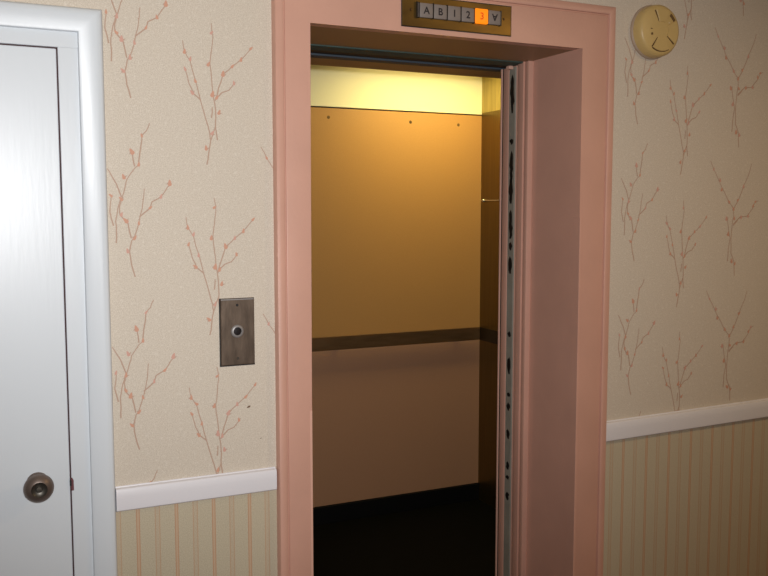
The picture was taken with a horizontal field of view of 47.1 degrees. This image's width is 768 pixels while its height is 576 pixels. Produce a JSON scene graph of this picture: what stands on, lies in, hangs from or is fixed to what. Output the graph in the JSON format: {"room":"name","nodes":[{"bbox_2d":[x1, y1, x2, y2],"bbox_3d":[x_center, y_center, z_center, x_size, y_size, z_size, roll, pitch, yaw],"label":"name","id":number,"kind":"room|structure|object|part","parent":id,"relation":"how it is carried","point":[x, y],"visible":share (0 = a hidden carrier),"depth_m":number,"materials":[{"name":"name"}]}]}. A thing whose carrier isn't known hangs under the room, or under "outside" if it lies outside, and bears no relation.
{"room":"elevator lobby","nodes":[
{"label":"elevator lobby","id":0,"kind":"room"},
{"bbox_2d":[2,0,767,575],"bbox_3d":[0.217,0.113,2.636,5.800,2.507,0.121,-2,6,-25],"label":"wall","id":1,"kind":"structure","parent":0,"point":[188,83],"depth_m":2.37,"materials":[{"name":"paper"}]},
{"bbox_2d":[0,26,93,575],"bbox_3d":[-1.123,0.415,1.991,0.878,2.020,0.162,-2,6,-25],"label":"door","id":2,"kind":"structure","parent":1,"relation":"in","point":[46,507],"depth_m":2.08,"materials":[{"name":"white paint"}]},
{"bbox_3d":[-0.817,0.469,2.084,0.068,0.068,0.062,-2,6,-25],"label":"knob","id":3,"kind":"part","parent":2,"relation":"part of","materials":[{"name":"brown metal"}]},
{"bbox_3d":[-0.759,0.476,2.146,0.006,0.032,0.009,-2,6,-25],"label":"strike plate","id":4,"kind":"part","parent":2,"relation":"part of","materials":[{"name":"brown metal"}]},
{"bbox_2d":[0,0,117,575],"bbox_3d":[-1.111,0.392,1.963,0.985,2.070,0.020,-2,6,-25],"label":"trim","id":5,"kind":"structure","parent":1,"relation":"attached to","point":[86,22],"depth_m":2.11,"materials":[{"name":"white paint"}]},
{"bbox_2d":[115,467,276,511],"bbox_3d":[-0.477,0.517,2.273,0.414,0.061,0.016,-2,6,-25],"label":"trim","id":6,"kind":"structure","parent":1,"relation":"attached to","point":[189,489],"depth_m":2.26,"materials":[{"name":"white paint"}]},
{"bbox_2d":[219,297,254,366],"bbox_3d":[-0.380,0.115,2.286,0.093,0.177,0.008,-2,6,-25],"label":"plate","id":7,"kind":"object","parent":1,"relation":"attached to","point":[236,315],"visible":1,"depth_m":2.29,"materials":[{"name":"brown metal"}]},
{"bbox_2d":[271,0,615,575],"bbox_3d":[0.121,0.263,2.759,1.091,2.246,0.450,-2,6,-25],"label":"door frame","id":8,"kind":"structure","parent":1,"relation":"attached to","point":[563,52],"depth_m":2.74,"materials":[{"name":"pink paint"}]},
{"bbox_2d":[401,0,511,36],"bbox_3d":[0.209,-0.760,2.458,0.352,0.085,0.014,-2,6,-25],"label":"indicator","id":9,"kind":"object","parent":1,"relation":"attached to","point":[447,15],"visible":1,"depth_m":2.46,"materials":[{"name":"gold metal"}]},
{"bbox_2d":[503,66,517,575],"bbox_3d":[0.827,0.272,3.243,0.895,2.083,0.046,-2,6,-25],"label":"elevator door","id":10,"kind":"structure","parent":1,"relation":"in","point":[513,82],"depth_m":3.04,"materials":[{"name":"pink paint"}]},
{"bbox_3d":[0.834,0.268,3.251,0.876,2.074,0.036,-2,6,-25],"label":"door panel","id":11,"kind":"part","parent":10,"relation":"part of","materials":[{"name":"pink paint"}]},
{"bbox_2d":[630,5,678,59],"bbox_3d":[0.853,-0.804,2.757,0.167,0.167,0.050,-2,6,-25],"label":"smoke detector","id":12,"kind":"object","parent":1,"relation":"attached to","point":[654,29],"visible":1,"depth_m":2.73,"materials":[{"name":"beige plastic"}]},
{"bbox_2d":[606,398,767,441],"bbox_3d":[1.787,0.401,3.320,2.400,0.095,0.016,-2,6,-25],"label":"trim","id":13,"kind":"structure","parent":1,"relation":"attached to","point":[625,428],"depth_m":2.95,"materials":[{"name":"white paint"}]},
{"bbox_2d":[310,53,505,575],"bbox_3d":[-0.079,0.092,3.730,2.065,2.475,1.498,-2,6,-25],"label":"car","id":14,"kind":"object","parent":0,"point":[405,155],"visible":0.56,"depth_m":4.56,"materials":[{"name":"brown wood"}]},
{"bbox_3d":[-0.380,0.698,4.434,1.985,0.837,0.010,-2,6,-25],"label":"panel","id":15,"kind":"part","parent":14,"relation":"part of","materials":[{"name":"beige laminate"}]},
{"bbox_3d":[-0.378,1.163,4.471,1.985,0.090,0.022,-2,6,-25],"label":"kick plate","id":16,"kind":"part","parent":14,"relation":"part of","materials":[{"name":"black"}]},
{"bbox_3d":[-0.360,0.281,4.364,1.933,0.068,0.010,-2,6,-25],"label":"handrail","id":17,"kind":"part","parent":14,"relation":"part of","materials":[{"name":"brown wood"}]},
{"bbox_3d":[-0.380,-0.303,4.345,1.985,1.164,0.010,-2,6,-25],"label":"panel","id":18,"kind":"part","parent":14,"relation":"part of","materials":[{"name":"beige laminate"}]},
{"bbox_3d":[0.708,0.283,4.410,0.004,0.070,0.882,-2,6,-25],"label":"rail plate","id":19,"kind":"part","parent":14,"relation":"part of","materials":[{"name":"brown wood"}]}
]}

